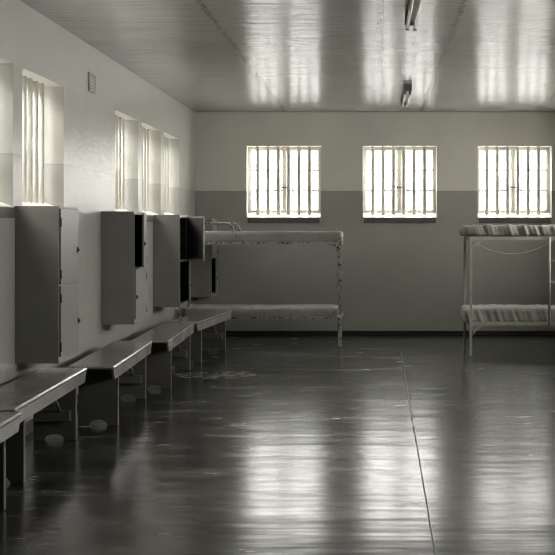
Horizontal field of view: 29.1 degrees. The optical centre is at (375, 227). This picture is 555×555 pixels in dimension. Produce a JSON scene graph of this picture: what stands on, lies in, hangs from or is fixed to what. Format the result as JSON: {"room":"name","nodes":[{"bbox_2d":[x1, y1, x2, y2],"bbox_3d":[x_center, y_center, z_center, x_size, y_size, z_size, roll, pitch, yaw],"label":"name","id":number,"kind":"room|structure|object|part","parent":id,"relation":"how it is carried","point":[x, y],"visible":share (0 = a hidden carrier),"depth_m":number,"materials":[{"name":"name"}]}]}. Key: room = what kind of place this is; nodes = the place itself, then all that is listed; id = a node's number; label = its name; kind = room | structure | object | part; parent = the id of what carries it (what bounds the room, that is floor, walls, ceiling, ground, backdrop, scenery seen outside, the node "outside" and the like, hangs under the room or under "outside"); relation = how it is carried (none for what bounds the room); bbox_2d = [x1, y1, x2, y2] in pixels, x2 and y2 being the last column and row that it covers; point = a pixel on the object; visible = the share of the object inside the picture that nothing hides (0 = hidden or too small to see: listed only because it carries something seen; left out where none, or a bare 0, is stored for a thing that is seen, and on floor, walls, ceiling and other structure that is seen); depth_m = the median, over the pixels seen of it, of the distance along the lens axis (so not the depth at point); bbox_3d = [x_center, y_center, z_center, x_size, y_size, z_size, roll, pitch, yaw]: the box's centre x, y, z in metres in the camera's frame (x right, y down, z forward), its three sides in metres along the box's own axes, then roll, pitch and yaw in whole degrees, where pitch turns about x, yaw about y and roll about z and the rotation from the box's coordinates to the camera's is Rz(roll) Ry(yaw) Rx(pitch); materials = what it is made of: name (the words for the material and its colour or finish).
{"room":"prison interior","nodes":[
{"label":"prison interior","id":0,"kind":"room"},
{"bbox_2d":[0,0,194,422],"bbox_3d":[-2.576,-0.059,6.362,0.260,3.010,15.924,0,0,0],"label":"wall","id":1,"kind":"structure","parent":0,"point":[79,123],"depth_m":8.89,"materials":[{"name":"white paint"}]},
{"bbox_2d":[0,202,14,217],"bbox_3d":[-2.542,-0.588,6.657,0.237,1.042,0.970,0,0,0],"label":"window sill","id":2,"kind":"structure","parent":1,"relation":"in","point":[6,211],"depth_m":6.99,"materials":[{"name":"white paint"}]},
{"bbox_3d":[-2.435,-0.102,6.657,0.022,0.070,0.940,0,0,0],"label":"sill","id":3,"kind":"part","parent":2,"relation":"part of","materials":[{"name":"grey paint"}]},
{"bbox_2d":[22,76,52,205],"bbox_3d":[-2.542,-0.588,7.818,0.237,1.042,0.970,0,0,0],"label":"window","id":4,"kind":"structure","parent":1,"relation":"in","point":[32,91],"depth_m":7.87,"materials":[{"name":"white paint"}]},
{"bbox_2d":[15,206,80,362],"bbox_3d":[-2.281,0.385,7.410,0.331,1.067,0.460,0,0,0],"label":"locker","id":5,"kind":"object","parent":1,"relation":"attached to","point":[47,320],"visible":1,"depth_m":7.18,"materials":[{"name":"grey metal"}]},
{"bbox_3d":[-2.144,0.125,7.398,0.016,0.513,0.416,0,0,0],"label":"door","id":6,"kind":"part","parent":5,"relation":"part of","materials":[{"name":"grey paint"}]},
{"bbox_3d":[-2.141,0.633,7.398,0.016,0.479,0.416,0,0,1],"label":"door","id":7,"kind":"part","parent":5,"relation":"part of","materials":[{"name":"grey paint"}]},
{"bbox_2d":[25,394,77,435],"bbox_3d":[-2.440,1.402,6.356,0.012,0.088,15.912,0,0,0],"label":"baseboard","id":8,"kind":"structure","parent":1,"relation":"attached to","point":[28,425],"depth_m":7.45,"materials":[{"name":"black paint"}]},
{"bbox_2d":[88,72,95,93],"bbox_3d":[-2.439,-1.247,9.110,0.014,0.160,0.200,0,0,0],"label":"air vent","id":9,"kind":"object","parent":1,"relation":"in","point":[91,77],"visible":1,"depth_m":9.09,"materials":[{"name":"grey metal"}]},
{"bbox_2d":[90,74,94,91],"bbox_3d":[-2.439,-1.247,9.110,0.009,0.136,0.176,0,0,0],"label":"grille","id":10,"kind":"object","parent":9,"relation":"attached to","point":[92,77],"depth_m":9.11,"materials":[{"name":"grey metal"}]},
{"bbox_2d":[115,116,128,210],"bbox_3d":[-2.542,-0.588,10.415,0.237,1.042,0.970,0,0,0],"label":"window","id":11,"kind":"structure","parent":1,"relation":"in","point":[119,122],"depth_m":10.59,"materials":[{"name":"white paint"}]},
{"bbox_2d":[101,211,146,324],"bbox_3d":[-2.250,0.355,9.660,0.391,1.007,0.460,0,0,0],"label":"locker","id":12,"kind":"object","parent":1,"relation":"attached to","point":[123,233],"visible":1,"depth_m":9.43,"materials":[{"name":"grey metal"}]},
{"bbox_3d":[-2.144,0.589,9.660,0.016,0.450,0.440,0,0,0],"label":"door","id":13,"kind":"part","parent":12,"relation":"part of","materials":[{"name":"grey paint"}]},
{"bbox_3d":[-2.110,0.111,9.664,0.016,0.482,0.440,0,0,-9],"label":"door","id":14,"kind":"part","parent":12,"relation":"part of","materials":[{"name":"grey paint"}]},
{"bbox_2d":[142,127,158,221],"bbox_3d":[-2.542,-0.588,11.555,0.237,1.042,0.970,0,0,0],"label":"window","id":15,"kind":"structure","parent":1,"relation":"in","point":[145,132],"depth_m":11.74,"materials":[{"name":"white paint"}]},
{"bbox_3d":[-2.435,-0.102,11.555,0.022,0.070,0.940,0,0,0],"label":"sill","id":16,"kind":"part","parent":15,"relation":"part of","materials":[{"name":"grey paint"}]},
{"bbox_2d":[164,137,174,214],"bbox_3d":[-2.542,-0.588,12.705,0.237,1.042,0.970,0,0,0],"label":"window","id":17,"kind":"structure","parent":1,"relation":"in","point":[166,140],"depth_m":13.01,"materials":[{"name":"white paint"}]},
{"bbox_2d":[153,215,204,306],"bbox_3d":[-2.167,0.361,11.850,0.558,1.015,0.460,0,0,0],"label":"locker","id":18,"kind":"object","parent":1,"relation":"attached to","point":[177,239],"visible":1,"depth_m":11.62,"materials":[{"name":"grey metal"}]},
{"bbox_3d":[-2.095,0.597,11.857,0.016,0.454,0.440,0,0,-13],"label":"door","id":19,"kind":"part","parent":18,"relation":"part of","materials":[{"name":"grey paint"}]},
{"bbox_3d":[-2.022,0.115,11.892,0.016,0.486,0.440,0,0,-34],"label":"door","id":20,"kind":"part","parent":18,"relation":"part of","materials":[{"name":"grey paint"}]},
{"bbox_2d":[190,219,217,296],"bbox_3d":[-2.258,0.391,14.080,0.376,1.030,0.450,0,0,0],"label":"locker","id":21,"kind":"object","parent":1,"relation":"attached to","point":[204,273],"visible":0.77,"depth_m":13.86,"materials":[{"name":"grey metal"}]},
{"bbox_3d":[-2.144,0.141,14.080,0.016,0.494,0.430,0,0,0],"label":"door","id":22,"kind":"part","parent":21,"relation":"part of","materials":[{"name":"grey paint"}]},
{"bbox_3d":[-2.118,0.630,14.083,0.016,0.461,0.430,0,0,-7],"label":"door","id":23,"kind":"part","parent":21,"relation":"part of","materials":[{"name":"grey paint"}]},
{"bbox_2d":[0,335,554,554],"bbox_3d":[0.322,1.521,6.392,6.056,0.150,16.384,0,0,0],"label":"floor","id":24,"kind":"structure","parent":0,"point":[267,444],"depth_m":6.74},
{"bbox_2d":[0,412,21,510],"bbox_3d":[-2.033,1.216,4.853,0.340,0.460,1.682,0,0,-3],"label":"bench","id":25,"kind":"object","parent":24,"relation":"on","point":[9,421],"visible":1,"depth_m":5.42,"materials":[{"name":"grey paint"}]},
{"bbox_3d":[-2.045,1.228,5.423,0.290,0.436,0.028,0,0,-3],"label":"leg","id":26,"kind":"part","parent":25,"relation":"part of","materials":[{"name":"grey paint"}]},
{"bbox_3d":[-2.033,0.998,4.853,0.340,0.024,1.682,0,0,-3],"label":"seat","id":27,"kind":"part","parent":25,"relation":"part of","materials":[{"name":"grey paint"}]},
{"bbox_2d":[0,368,86,483],"bbox_3d":[-2.175,1.216,6.636,0.340,0.460,1.716,0,0,-2],"label":"bench","id":28,"kind":"object","parent":24,"relation":"on","point":[49,395],"visible":0.84,"depth_m":6.76,"materials":[{"name":"grey paint"}]},
{"bbox_3d":[-2.135,1.228,6.003,0.290,0.436,0.028,0,0,-2],"label":"leg","id":29,"kind":"part","parent":28,"relation":"part of","materials":[{"name":"grey paint"}]},
{"bbox_3d":[-2.175,0.998,6.636,0.340,0.024,1.716,0,0,-2],"label":"seat","id":30,"kind":"part","parent":28,"relation":"part of","materials":[{"name":"grey paint"}]},
{"bbox_3d":[-2.186,1.228,7.223,0.290,0.436,0.028,0,0,-2],"label":"leg","id":31,"kind":"part","parent":28,"relation":"part of","materials":[{"name":"grey paint"}]},
{"bbox_2d":[67,341,151,425],"bbox_3d":[-2.075,1.216,8.384,0.340,0.460,1.697,0,0,-3],"label":"bench","id":32,"kind":"object","parent":24,"relation":"on","point":[117,369],"visible":1,"depth_m":7.75,"materials":[{"name":"grey paint"}]},
{"bbox_3d":[-2.030,1.228,7.761,0.290,0.436,0.028,0,0,-3],"label":"leg","id":33,"kind":"part","parent":32,"relation":"part of","materials":[{"name":"grey paint"}]},
{"bbox_3d":[-2.075,0.998,8.384,0.340,0.024,1.697,0,0,-3],"label":"seat","id":34,"kind":"part","parent":32,"relation":"part of","materials":[{"name":"grey paint"}]},
{"bbox_3d":[-2.090,1.228,8.962,0.290,0.436,0.028,0,0,-3],"label":"leg","id":35,"kind":"part","parent":32,"relation":"part of","materials":[{"name":"grey paint"}]},
{"bbox_2d":[131,323,194,389],"bbox_3d":[-2.019,1.216,10.150,0.340,0.460,1.767,0,0,-2],"label":"bench","id":36,"kind":"object","parent":24,"relation":"on","point":[170,347],"visible":0.84,"depth_m":9.50,"materials":[{"name":"grey paint"}]},
{"bbox_3d":[-1.977,1.228,9.492,0.290,0.436,0.028,0,0,-2],"label":"leg","id":37,"kind":"part","parent":36,"relation":"part of","materials":[{"name":"grey paint"}]},
{"bbox_3d":[-2.019,0.998,10.150,0.340,0.024,1.767,0,0,-2],"label":"seat","id":38,"kind":"part","parent":36,"relation":"part of","materials":[{"name":"grey paint"}]},
{"bbox_3d":[-2.031,1.228,10.763,0.290,0.436,0.028,0,0,-2],"label":"leg","id":39,"kind":"part","parent":36,"relation":"part of","materials":[{"name":"grey paint"}]},
{"bbox_2d":[166,310,231,363],"bbox_3d":[-1.967,1.216,11.914,0.340,0.460,1.626,0,0,5],"label":"bench","id":40,"kind":"object","parent":24,"relation":"on","point":[210,325],"visible":0.81,"depth_m":12.08,"materials":[{"name":"grey paint"}]},
{"bbox_3d":[-2.003,1.228,11.326,0.290,0.436,0.028,0,0,5],"label":"leg","id":41,"kind":"part","parent":40,"relation":"part of","materials":[{"name":"grey paint"}]},
{"bbox_3d":[-1.967,0.998,11.914,0.340,0.024,1.626,0,0,5],"label":"seat","id":42,"kind":"part","parent":40,"relation":"part of","materials":[{"name":"grey paint"}]},
{"bbox_3d":[-1.907,1.228,12.453,0.290,0.436,0.028,0,0,5],"label":"leg","id":43,"kind":"part","parent":40,"relation":"part of","materials":[{"name":"grey paint"}]},
{"bbox_2d":[179,222,342,346],"bbox_3d":[-1.412,0.687,13.190,1.994,1.518,0.660,0,0,0],"label":"bunk bed","id":44,"kind":"object","parent":24,"relation":"on","point":[338,247],"visible":0.51,"depth_m":12.86,"materials":[{"name":"metal"}]},
{"bbox_3d":[-2.374,0.778,12.881,0.042,1.335,0.042,0,0,0],"label":"post","id":45,"kind":"part","parent":44,"relation":"part of","materials":[{"name":"metal"}]},
{"bbox_3d":[-2.055,0.058,12.878,0.665,0.260,0.025,0,0,0],"label":"guard rail","id":46,"kind":"part","parent":44,"relation":"part of","materials":[{"name":"metal"}]},
{"bbox_3d":[-2.055,0.058,13.502,0.665,0.260,0.025,0,0,0],"label":"guard rail","id":47,"kind":"part","parent":44,"relation":"part of","materials":[{"name":"metal"}]},
{"bbox_3d":[-1.405,1.089,12.885,1.968,0.030,0.040,0,0,0],"label":"rail","id":48,"kind":"part","parent":44,"relation":"part of","materials":[{"name":"metal"}]},
{"bbox_2d":[184,304,337,315],"bbox_3d":[-1.408,1.034,13.185,1.869,0.135,0.637,0,0,0],"label":"mattress","id":49,"kind":"object","parent":44,"relation":"on","point":[237,309],"visible":0.74,"depth_m":12.88,"materials":[{"name":"fabric"}]},
{"bbox_3d":[-1.405,0.183,12.885,1.968,0.030,0.040,0,0,0],"label":"rail","id":50,"kind":"part","parent":44,"relation":"part of","materials":[{"name":"metal"}]},
{"bbox_2d":[205,231,342,241],"bbox_3d":[-1.391,0.115,13.188,1.956,0.163,0.596,0,0,0],"label":"mattress","id":51,"kind":"object","parent":44,"relation":"on","point":[210,236],"visible":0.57,"depth_m":12.90,"materials":[{"name":"grey fabric"}]},
{"bbox_3d":[-0.471,0.778,13.499,0.042,1.335,0.042,0,0,0],"label":"post","id":52,"kind":"part","parent":44,"relation":"part of","materials":[{"name":"metal"}]},
{"bbox_3d":[-0.436,0.778,12.881,0.042,1.335,0.042,0,0,0],"label":"post","id":53,"kind":"part","parent":44,"relation":"part of","materials":[{"name":"metal"}]},
{"bbox_2d":[401,353,435,554],"bbox_3d":[0.269,1.446,6.480,0.019,0.017,11.760,0,0,0],"label":"joint","id":54,"kind":"object","parent":24,"relation":"on","point":[414,431],"visible":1,"depth_m":6.29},
{"bbox_2d":[464,236,554,355],"bbox_3d":[2.038,0.771,12.316,1.984,1.350,0.688,0,0,0],"label":"bunk bed","id":55,"kind":"object","parent":24,"relation":"on","point":[470,238],"visible":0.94,"depth_m":12.01,"materials":[{"name":"grey metal"}]},
{"bbox_3d":[1.060,0.773,12.646,0.029,1.345,0.029,0,0,0],"label":"post","id":56,"kind":"part","parent":55,"relation":"part of","materials":[{"name":"grey metal"}]},
{"bbox_3d":[1.075,0.773,12.014,0.029,1.345,0.029,0,0,0],"label":"post","id":57,"kind":"part","parent":55,"relation":"part of","materials":[{"name":"grey metal"}]},
{"bbox_2d":[459,224,554,235],"bbox_3d":[1.998,0.025,12.323,2.030,0.144,0.716,0,0,0],"label":"mattress","id":58,"kind":"object","parent":55,"relation":"on","point":[488,229],"visible":0.84,"depth_m":12.01,"materials":[{"name":"grey fabric"}]},
{"bbox_2d":[461,304,554,323],"bbox_3d":[1.991,0.994,12.329,1.984,0.190,0.594,0,0,0],"label":"mattress","id":59,"kind":"object","parent":55,"relation":"on","point":[492,312],"visible":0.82,"depth_m":12.05,"materials":[{"name":"grey fabric"}]},
{"bbox_3d":[2.045,0.117,12.025,1.958,0.042,0.040,0,0,0],"label":"rail","id":60,"kind":"part","parent":55,"relation":"part of","materials":[{"name":"grey metal"}]},
{"bbox_2d":[474,240,552,253],"bbox_3d":[1.580,0.202,12.030,0.943,0.185,0.006,0,0,0],"label":"cord","id":61,"kind":"object","parent":55,"relation":"hanging from","point":[552,240],"visible":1,"depth_m":12.03,"materials":[{"name":"grey"}]},
{"bbox_3d":[2.045,1.082,12.025,1.958,0.042,0.040,0,0,0],"label":"rail","id":62,"kind":"part","parent":55,"relation":"part of","materials":[{"name":"grey metal"}]},
{"bbox_2d":[20,0,554,111],"bbox_3d":[0.322,-1.639,6.392,6.056,0.150,16.384,0,0,0],"label":"ceiling","id":63,"kind":"structure","parent":0,"point":[205,55],"depth_m":9.24,"materials":[{"name":"white paint"}]},
{"bbox_2d":[401,84,411,107],"bbox_3d":[0.345,-1.508,12.170,0.092,0.112,1.300,0,0,0],"label":"ceiling lamp","id":64,"kind":"object","parent":63,"relation":"attached to","point":[407,88],"visible":1,"depth_m":11.79,"materials":[{"name":"white metal"}]},
{"bbox_2d":[405,0,421,30],"bbox_3d":[0.258,-1.508,7.160,0.092,0.112,1.300,0,0,0],"label":"ceiling lamp","id":65,"kind":"object","parent":63,"relation":"attached to","point":[411,19],"visible":1,"depth_m":7.35,"materials":[{"name":"white metal"}]},
{"bbox_3d":[0.258,-1.539,7.160,0.048,0.050,1.240,0,0,0],"label":"casing","id":66,"kind":"part","parent":65,"relation":"part of","materials":[{"name":"white metal"}]},
{"bbox_2d":[195,114,554,330],"bbox_3d":[0.322,-0.059,14.454,6.056,3.010,0.260,0,0,0],"label":"wall","id":67,"kind":"structure","parent":0,"point":[396,276],"depth_m":14.32,"materials":[{"name":"grey paint"}]},
{"bbox_2d":[247,147,320,222],"bbox_3d":[-1.247,-0.588,14.421,1.000,1.042,0.237,0,0,0],"label":"window","id":68,"kind":"structure","parent":67,"relation":"in","point":[286,215],"depth_m":14.43,"materials":[{"name":"paint"}]},
{"bbox_3d":[-1.247,-0.102,14.313,0.970,0.070,0.022,0,0,0],"label":"sill","id":69,"kind":"part","parent":68,"relation":"part of","materials":[{"name":"grey paint"}]},
{"bbox_2d":[195,112,554,113],"bbox_3d":[0.322,-1.554,14.315,5.536,0.020,0.018,0,0,0],"label":"trim","id":70,"kind":"structure","parent":67,"relation":"attached to","point":[195,112],"depth_m":14.31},
{"bbox_2d":[226,331,554,334],"bbox_3d":[0.322,1.417,14.318,5.536,0.058,0.012,0,0,0],"label":"baseboard","id":71,"kind":"structure","parent":67,"relation":"attached to","point":[227,332],"depth_m":14.31,"materials":[{"name":"black paint"}]},
{"bbox_2d":[363,147,436,222],"bbox_3d":[0.322,-0.588,14.421,1.000,1.042,0.237,0,0,0],"label":"window","id":72,"kind":"structure","parent":67,"relation":"in","point":[401,215],"depth_m":14.44,"materials":[{"name":"white paint"}]},
{"bbox_3d":[0.322,-0.102,14.313,0.970,0.070,0.022,0,0,0],"label":"sill","id":73,"kind":"part","parent":72,"relation":"part of","materials":[{"name":"grey paint"}]},
{"bbox_2d":[478,146,551,222],"bbox_3d":[1.876,-0.588,14.421,1.000,1.042,0.237,0,0,0],"label":"window","id":74,"kind":"structure","parent":67,"relation":"in","point":[514,215],"depth_m":14.43,"materials":[{"name":"white paint"}]},
{"bbox_3d":[1.876,-0.102,14.313,0.970,0.070,0.022,0,0,0],"label":"sill","id":75,"kind":"part","parent":74,"relation":"part of","materials":[{"name":"grey paint"}]}
]}

